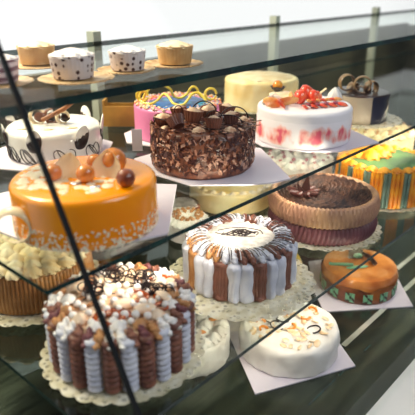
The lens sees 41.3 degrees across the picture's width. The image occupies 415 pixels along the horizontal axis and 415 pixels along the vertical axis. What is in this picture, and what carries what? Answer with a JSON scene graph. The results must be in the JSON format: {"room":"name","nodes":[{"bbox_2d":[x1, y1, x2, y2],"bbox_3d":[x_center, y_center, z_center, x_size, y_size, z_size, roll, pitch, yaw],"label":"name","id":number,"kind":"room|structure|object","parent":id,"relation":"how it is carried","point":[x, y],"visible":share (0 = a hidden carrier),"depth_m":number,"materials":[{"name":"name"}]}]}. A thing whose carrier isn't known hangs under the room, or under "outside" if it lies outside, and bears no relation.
{"room":"food shop","nodes":[
{"label":"food shop","id":0,"kind":"room"},
{"bbox_2d":[0,23,408,197],"bbox_3d":[-0.077,-0.275,2.013,0.030,0.560,3.600,19,30,38],"label":"wall","id":1,"kind":"structure","parent":0,"point":[387,72],"depth_m":2.14,"materials":[{"name":"grey paint"}]},
{"bbox_2d":[0,119,414,414],"bbox_3d":[0.304,0.141,1.812,1.050,0.070,3.600,19,30,38],"label":"display shelf","id":2,"kind":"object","parent":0,"point":[359,388],"depth_m":1.21,"materials":[{"name":"glass"}]},
{"bbox_2d":[86,31,115,250],"bbox_3d":[-0.309,-0.173,1.617,0.030,0.660,0.026,19,30,38],"label":"upright","id":3,"kind":"object","parent":2,"relation":"on","point":[92,36],"visible":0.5,"depth_m":1.52,"materials":[{"name":"metal"}]},
{"bbox_2d":[178,305,229,379],"bbox_3d":[-0.049,0.289,1.251,0.200,0.093,0.201,0,23,0],"label":"cake","id":4,"kind":"object","parent":2,"relation":"on","point":[215,333],"visible":0.2,"depth_m":1.20,"materials":[{"name":"white food"}]},
{"bbox_2d":[264,15,279,152],"bbox_3d":[0.253,-0.413,2.186,0.030,0.660,0.026,19,30,38],"label":"upright","id":5,"kind":"object","parent":2,"relation":"on","point":[273,47],"visible":0.36,"depth_m":2.09,"materials":[{"name":"metal"}]},
{"bbox_2d":[227,317,354,394],"bbox_3d":[0.186,0.320,1.294,0.246,0.003,0.294,-5,23,-12],"label":"cake board","id":6,"kind":"object","parent":2,"relation":"on","point":[260,381],"visible":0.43,"depth_m":1.20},
{"bbox_2d":[238,300,339,378],"bbox_3d":[0.186,0.289,1.266,0.228,0.075,0.229,0,23,0],"label":"cake","id":7,"kind":"object","parent":6,"relation":"on","point":[306,345],"visible":0.7,"depth_m":1.20,"materials":[{"name":"white food"}]},
{"bbox_2d":[292,254,301,284],"bbox_3d":[0.155,0.176,1.527,0.210,0.086,0.210,0,23,0],"label":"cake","id":8,"kind":"object","parent":2,"relation":"on","point":[297,256],"visible":0.04,"depth_m":1.51,"materials":[{"name":"yellow food"}]},
{"bbox_2d":[298,301,414,414],"bbox_3d":[0.756,0.163,1.670,0.004,0.001,2.600,19,30,38],"label":"trim","id":9,"kind":"structure","parent":2,"relation":"on","point":[396,319],"depth_m":1.24,"materials":[{"name":"grey metal"}]},
{"bbox_2d":[309,260,412,311],"bbox_3d":[0.419,0.208,1.558,0.262,0.003,0.290,-2,23,-4],"label":"cake board","id":10,"kind":"object","parent":2,"relation":"on","point":[327,302],"visible":0.4,"depth_m":1.46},
{"bbox_2d":[319,247,398,304],"bbox_3d":[0.417,0.171,1.512,0.208,0.100,0.209,0,23,0],"label":"cake","id":11,"kind":"object","parent":10,"relation":"on","point":[374,282],"visible":0.94,"depth_m":1.46,"materials":[{"name":"orange food"}]},
{"bbox_2d":[364,7,380,86],"bbox_3d":[0.804,-0.650,2.746,0.030,0.660,0.026,19,30,38],"label":"upright","id":12,"kind":"object","parent":2,"relation":"on","point":[374,24],"visible":0.5,"depth_m":2.67,"materials":[{"name":"metal"}]},
{"bbox_2d":[341,278,414,346],"bbox_3d":[0.722,0.151,1.698,0.013,0.001,1.200,19,30,38],"label":"trim","id":13,"kind":"structure","parent":2,"relation":"on","point":[379,312],"depth_m":1.37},
{"bbox_2d":[397,252,414,269],"bbox_3d":[0.840,0.061,1.910,0.013,0.001,1.000,19,30,38],"label":"trim","id":14,"kind":"structure","parent":2,"relation":"on","point":[412,255],"depth_m":1.67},
{"bbox_3d":[-0.715,0.001,1.204,0.030,0.660,0.026,19,30,38],"label":"upright","id":15,"kind":"object","parent":2,"relation":"on","visible":0},
{"bbox_2d":[0,89,414,414],"bbox_3d":[0.477,-0.165,1.892,0.797,0.008,2.682,19,30,38],"label":"glass shelf","id":16,"kind":"object","parent":15,"relation":"attached to","point":[202,383],"visible":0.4,"depth_m":0.92,"materials":[{"name":"glass"}]},
{"bbox_2d":[0,260,99,326],"bbox_3d":[-0.346,0.157,1.114,0.291,0.003,0.291,0,23,0],"label":"plate","id":17,"kind":"object","parent":16,"relation":"on","point":[18,320],"visible":0.17,"depth_m":1.00,"materials":[{"name":"white paper"}]},
{"bbox_2d":[0,233,93,314],"bbox_3d":[-0.345,0.112,1.095,0.236,0.095,0.236,4,23,8],"label":"cake","id":18,"kind":"object","parent":17,"relation":"on","point":[47,269],"visible":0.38,"depth_m":1.00,"materials":[{"name":"beige food"}]},
{"bbox_2d":[39,327,204,405],"bbox_3d":[-0.141,0.236,0.927,0.274,0.003,0.274,0,23,0],"label":"plate","id":19,"kind":"object","parent":16,"relation":"on","point":[103,396],"visible":0.31,"depth_m":0.84,"materials":[{"name":"beige paper"}]},
{"bbox_2d":[42,262,196,394],"bbox_3d":[-0.141,0.173,0.901,0.247,0.133,0.247,0,23,0],"label":"cake","id":20,"kind":"object","parent":19,"relation":"on","point":[148,310],"visible":0.94,"depth_m":0.83,"materials":[{"name":"brown food"}]},
{"bbox_2d":[172,196,199,211],"bbox_3d":[-0.067,0.004,1.423,0.097,0.044,0.097,0,23,0],"label":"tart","id":21,"kind":"object","parent":16,"relation":"on","point":[184,201],"visible":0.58,"depth_m":1.41,"materials":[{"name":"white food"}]},
{"bbox_2d":[168,207,208,243],"bbox_3d":[-0.047,0.040,1.316,0.111,0.062,0.110,0,23,0],"label":"cake","id":22,"kind":"object","parent":16,"relation":"on","point":[182,218],"visible":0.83,"depth_m":1.29,"materials":[{"name":"white food"}]},
{"bbox_2d":[190,184,271,214],"bbox_3d":[0.066,-0.051,1.530,0.230,0.064,0.230,0,23,0],"label":"cake","id":23,"kind":"object","parent":16,"relation":"on","point":[212,199],"visible":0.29,"depth_m":1.44,"materials":[{"name":"beige food"}]},
{"bbox_2d":[169,257,316,321],"bbox_3d":[0.067,0.147,1.138,0.312,0.003,0.312,0,23,0],"label":"plate","id":24,"kind":"object","parent":16,"relation":"on","point":[257,310],"visible":0.32,"depth_m":1.05,"materials":[{"name":"white paper"}]},
{"bbox_2d":[182,213,297,303],"bbox_3d":[0.066,0.094,1.134,0.238,0.098,0.237,-8,24,-19],"label":"cake","id":25,"kind":"object","parent":24,"relation":"on","point":[232,258],"visible":0.98,"depth_m":1.06,"materials":[{"name":"white food"}]},
{"bbox_2d":[266,148,333,175],"bbox_3d":[0.282,-0.136,1.716,0.224,0.074,0.224,0,23,0],"label":"cake","id":26,"kind":"object","parent":16,"relation":"on","point":[290,162],"visible":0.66,"depth_m":1.67,"materials":[{"name":"white food"}]},
{"bbox_2d":[263,212,382,251],"bbox_3d":[0.285,0.043,1.385,0.297,0.003,0.297,0,23,0],"label":"plate","id":27,"kind":"object","parent":16,"relation":"on","point":[369,240],"visible":0.15,"depth_m":1.27,"materials":[{"name":"white paper"}]},
{"bbox_2d":[268,172,380,246],"bbox_3d":[0.285,-0.025,1.356,0.273,0.144,0.273,19,29,37],"label":"cake","id":28,"kind":"object","parent":27,"relation":"on","point":[321,209],"visible":0.91,"depth_m":1.28,"materials":[{"name":"brown food"}]},
{"bbox_2d":[351,123,414,150],"bbox_3d":[0.591,-0.232,1.900,0.245,0.107,0.243,0,23,0],"label":"cake","id":29,"kind":"object","parent":16,"relation":"on","point":[406,139],"visible":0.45,"depth_m":1.82,"materials":[{"name":"beige food"}]},
{"bbox_2d":[379,207,414,211],"bbox_3d":[0.497,-0.042,1.585,0.287,0.003,0.287,0,23,0],"label":"plate","id":30,"kind":"object","parent":16,"relation":"on","point":[413,208],"visible":0.05,"depth_m":1.47,"materials":[{"name":"beige paper"}]},
{"bbox_2d":[335,144,414,208],"bbox_3d":[0.497,-0.105,1.558,0.262,0.133,0.261,0,23,0],"label":"cake","id":31,"kind":"object","parent":30,"relation":"on","point":[390,170],"visible":0.69,"depth_m":1.47,"materials":[{"name":"orange food"}]},
{"bbox_2d":[0,9,414,117],"bbox_3d":[0.390,-0.576,1.805,0.560,0.013,2.682,19,30,38],"label":"glass shelf","id":32,"kind":"object","parent":15,"relation":"attached to","point":[68,100],"visible":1,"depth_m":1.18,"materials":[{"name":"clear glass"}]},
{"bbox_2d":[0,76,33,88],"bbox_3d":[-0.350,-0.205,0.903,0.124,0.005,0.126,0,23,0],"label":"doily","id":33,"kind":"object","parent":32,"relation":"on","point":[23,80],"visible":0.62,"depth_m":0.91,"materials":[{"name":"paper"}]},
{"bbox_2d":[0,54,18,83],"bbox_3d":[-0.345,-0.230,0.898,0.073,0.046,0.073,17,28,35],"label":"cake","id":34,"kind":"object","parent":33,"relation":"on","point":[13,61],"visible":0.72,"depth_m":0.89,"materials":[{"name":"food"}]},
{"bbox_2d":[19,60,50,69],"bbox_3d":[-0.337,-0.285,1.091,0.145,0.005,0.147,0,23,0],"label":"doily","id":35,"kind":"object","parent":32,"relation":"on","point":[21,66],"visible":0.23,"depth_m":1.05,"materials":[{"name":"paper"}]},
{"bbox_2d":[16,40,54,64],"bbox_3d":[-0.337,-0.306,1.083,0.073,0.043,0.073,17,28,35],"label":"cake","id":36,"kind":"object","parent":35,"relation":"on","point":[35,52],"visible":0.95,"depth_m":1.06,"materials":[{"name":"food"}]},
{"bbox_2d":[37,71,114,84],"bbox_3d":[-0.224,-0.221,0.941,0.129,0.005,0.130,0,23,0],"label":"doily","id":37,"kind":"object","parent":32,"relation":"on","point":[98,77],"visible":0.66,"depth_m":0.92,"materials":[{"name":"paper"}]},
{"bbox_2d":[48,47,94,79],"bbox_3d":[-0.229,-0.246,0.933,0.077,0.048,0.077,17,28,35],"label":"cake","id":38,"kind":"object","parent":37,"relation":"on","point":[70,63],"visible":1,"depth_m":0.91,"materials":[{"name":"food"}]},
{"bbox_2d":[96,65,154,74],"bbox_3d":[-0.152,-0.257,1.026,0.108,0.005,0.109,0,23,0],"label":"doily","id":39,"kind":"object","parent":32,"relation":"on","point":[147,68],"visible":0.56,"depth_m":1.01,"materials":[{"name":"paper"}]},
{"bbox_2d":[108,45,145,70],"bbox_3d":[-0.148,-0.277,1.014,0.069,0.043,0.069,17,28,35],"label":"cake","id":40,"kind":"object","parent":39,"relation":"on","point":[124,57],"visible":1,"depth_m":0.99,"materials":[{"name":"food"}]},
{"bbox_2d":[145,59,202,67],"bbox_3d":[-0.068,-0.287,1.097,0.120,0.005,0.122,0,23,0],"label":"doily","id":41,"kind":"object","parent":32,"relation":"on","point":[155,63],"visible":0.62,"depth_m":1.08,"materials":[{"name":"paper"}]},
{"bbox_2d":[156,40,192,64],"bbox_3d":[-0.065,-0.307,1.085,0.073,0.043,0.073,17,28,35],"label":"cake","id":42,"kind":"object","parent":41,"relation":"on","point":[174,52],"visible":1,"depth_m":1.06,"materials":[{"name":"food"}]},
{"bbox_2d":[0,52,414,295],"bbox_3d":[0.437,-0.364,1.848,0.687,0.008,2.682,19,30,38],"label":"glass shelf","id":43,"kind":"object","parent":15,"relation":"attached to","point":[123,258],"visible":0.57,"depth_m":0.93,"materials":[{"name":"glass"}]},
{"bbox_2d":[0,139,112,171],"bbox_3d":[-0.347,-0.130,1.279,0.271,0.003,0.288,-10,25,-22],"label":"cake board","id":44,"kind":"object","parent":43,"relation":"on","point":[6,163],"visible":0.16,"depth_m":1.20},
{"bbox_2d":[1,94,103,164],"bbox_3d":[-0.350,-0.189,1.247,0.225,0.131,0.221,0,23,0],"label":"cake","id":45,"kind":"object","parent":44,"relation":"on","point":[57,134],"visible":0.9,"depth_m":1.20,"materials":[{"name":"white food"}]},
{"bbox_2d":[0,184,176,243],"bbox_3d":[-0.245,0.007,0.955,0.366,0.003,0.291,0,23,1],"label":"cake board","id":46,"kind":"object","parent":43,"relation":"on","point":[165,192],"visible":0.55,"depth_m":0.94,"materials":[{"name":"white cardboard"}]},
{"bbox_2d":[0,147,158,252],"bbox_3d":[-0.199,-0.034,0.891,0.235,0.122,0.235,0,23,0],"label":"cake","id":47,"kind":"object","parent":46,"relation":"on","point":[108,199],"visible":0.96,"depth_m":0.82,"materials":[{"name":"food"}]},
{"bbox_2d":[102,98,134,126],"bbox_3d":[-0.235,-0.262,1.505,0.096,0.070,0.052,0,23,0],"label":"crate","id":48,"kind":"object","parent":43,"relation":"on","point":[115,114],"visible":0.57,"depth_m":1.49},
{"bbox_2d":[131,129,142,150],"bbox_3d":[-0.164,-0.159,1.286,0.024,0.052,0.014,0,23,0],"label":"price card","id":49,"kind":"object","parent":43,"relation":"on","point":[137,145],"visible":1,"depth_m":1.28,"materials":[{"name":"white paper"}]},
{"bbox_2d":[124,131,149,146],"bbox_3d":[-0.066,-0.194,1.430,0.266,0.003,0.275,10,25,22],"label":"cake board","id":50,"kind":"object","parent":43,"relation":"on","point":[128,135],"visible":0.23,"depth_m":1.36,"materials":[{"name":"white cardboard"}]},
{"bbox_2d":[134,85,221,141],"bbox_3d":[-0.074,-0.251,1.397,0.224,0.128,0.224,0,23,0],"label":"cake","id":51,"kind":"object","parent":50,"relation":"on","point":[146,107],"visible":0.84,"depth_m":1.35,"materials":[{"name":"pink food"}]},
{"bbox_2d":[134,147,289,185],"bbox_3d":[-0.016,-0.092,1.189,0.325,0.003,0.280,-4,23,-10],"label":"cake board","id":52,"kind":"object","parent":43,"relation":"on","point":[263,170],"visible":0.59,"depth_m":1.12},
{"bbox_2d":[149,100,261,179],"bbox_3d":[-0.008,-0.158,1.166,0.230,0.135,0.225,0,23,0],"label":"cake","id":53,"kind":"object","parent":52,"relation":"on","point":[206,143],"visible":1,"depth_m":1.10,"materials":[{"name":"brown food"}]},
{"bbox_2d":[153,113,170,126],"bbox_3d":[-0.092,-0.180,1.138,0.040,0.025,0.039,-8,24,-18],"label":"chocolate cup","id":54,"kind":"object","parent":53,"relation":"on","point":[161,121],"depth_m":1.13,"materials":[{"name":"brown food"}]},
{"bbox_2d":[166,113,183,128],"bbox_3d":[-0.063,-0.174,1.105,0.037,0.036,0.037,19,30,38],"label":"chocolate cup","id":55,"kind":"object","parent":53,"relation":"on","point":[175,121],"depth_m":1.09,"materials":[{"name":"brown food"}]},
{"bbox_2d":[170,104,186,114],"bbox_3d":[-0.064,-0.211,1.199,0.038,0.028,0.038,19,30,38],"label":"chocolate cup","id":56,"kind":"object","parent":53,"relation":"on","point":[178,108],"depth_m":1.19,"materials":[{"name":"brown food"}]},
{"bbox_2d":[183,107,203,122],"bbox_3d":[-0.029,-0.195,1.156,0.044,0.032,0.043,19,30,38],"label":"chocolate cup","id":57,"kind":"object","parent":53,"relation":"on","point":[192,115],"depth_m":1.15,"materials":[{"name":"brown food"}]},
{"bbox_2d":[200,104,216,117],"bbox_3d":[0.002,-0.207,1.190,0.038,0.028,0.038,19,30,38],"label":"chocolate cup","id":58,"kind":"object","parent":53,"relation":"on","point":[206,108],"depth_m":1.18,"materials":[{"name":"brown food"}]},
{"bbox_2d":[204,115,222,128],"bbox_3d":[0.013,-0.171,1.103,0.038,0.029,0.037,19,30,38],"label":"chocolate cup","id":59,"kind":"object","parent":53,"relation":"on","point":[212,122],"depth_m":1.09,"materials":[{"name":"brown food"}]},
{"bbox_2d":[219,103,235,112],"bbox_3d":[0.043,-0.215,1.209,0.038,0.028,0.037,19,30,38],"label":"chocolate cup","id":60,"kind":"object","parent":53,"relation":"on","point":[222,107],"depth_m":1.20,"materials":[{"name":"brown food"}]},
{"bbox_2d":[222,111,239,124],"bbox_3d":[0.048,-0.187,1.142,0.038,0.028,0.038,19,30,38],"label":"chocolate cup","id":61,"kind":"object","parent":53,"relation":"on","point":[230,117],"depth_m":1.13,"materials":[{"name":"brown food"}]},
{"bbox_2d":[223,102,256,113],"bbox_3d":[0.167,-0.321,1.732,0.245,0.003,0.245,0,23,0],"label":"plate","id":62,"kind":"object","parent":43,"relation":"on","point":[223,102],"visible":0.06,"depth_m":1.64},
{"bbox_2d":[224,71,298,112],"bbox_3d":[0.167,-0.366,1.713,0.229,0.094,0.229,0,23,0],"label":"cake","id":63,"kind":"object","parent":62,"relation":"on","point":[245,90],"visible":0.83,"depth_m":1.63,"materials":[{"name":"beige food"}]},
{"bbox_2d":[255,129,378,152],"bbox_3d":[0.253,-0.176,1.388,0.291,0.003,0.261,-7,24,-16],"label":"cake board","id":64,"kind":"object","parent":43,"relation":"on","point":[357,140],"visible":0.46,"depth_m":1.33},
{"bbox_2d":[256,80,352,149],"bbox_3d":[0.239,-0.240,1.361,0.234,0.135,0.234,0,23,0],"label":"cake","id":65,"kind":"object","parent":64,"relation":"on","point":[307,119],"visible":0.99,"depth_m":1.29,"materials":[{"name":"white food"}]},
{"bbox_2d":[352,113,402,128],"bbox_3d":[0.435,-0.256,1.578,0.239,0.003,0.239,0,23,0],"label":"plate","id":66,"kind":"object","parent":43,"relation":"on","point":[397,120],"visible":0.22,"depth_m":1.51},
{"bbox_2d":[336,74,389,124],"bbox_3d":[0.428,-0.315,1.545,0.160,0.130,0.160,0,23,0],"label":"cake","id":67,"kind":"object","parent":66,"relation":"on","point":[370,104],"visible":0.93,"depth_m":1.49,"materials":[{"name":"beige food"}]},
{"bbox_2d":[397,25,414,120],"bbox_3d":[1.569,-0.647,2.894,1.120,0.540,0.030,19,30,38],"label":"wall","id":68,"kind":"structure","parent":0,"point":[406,103],"depth_m":3.23,"materials":[{"name":"grey paint"}]},
{"bbox_2d":[366,359,414,414],"bbox_3d":[0.778,0.313,1.418,0.220,0.100,3.600,19,30,38],"label":"trim","id":69,"kind":"structure","parent":68,"relation":"attached to","point":[399,399],"depth_m":1.11,"materials":[{"name":"white"}]},
{"bbox_3d":[-0.584,0.269,0.288,0.451,0.860,1.254,19,30,38],"label":"window","id":70,"kind":"structure","parent":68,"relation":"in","visible":0},
{"bbox_2d":[0,43,141,414],"bbox_3d":[-0.160,0.087,0.718,0.455,0.860,0.006,19,30,38],"label":"trim","id":71,"kind":"structure","parent":70,"relation":"attached to","point":[3,60],"depth_m":0.71,"materials":[{"name":"black metal"}]}
]}

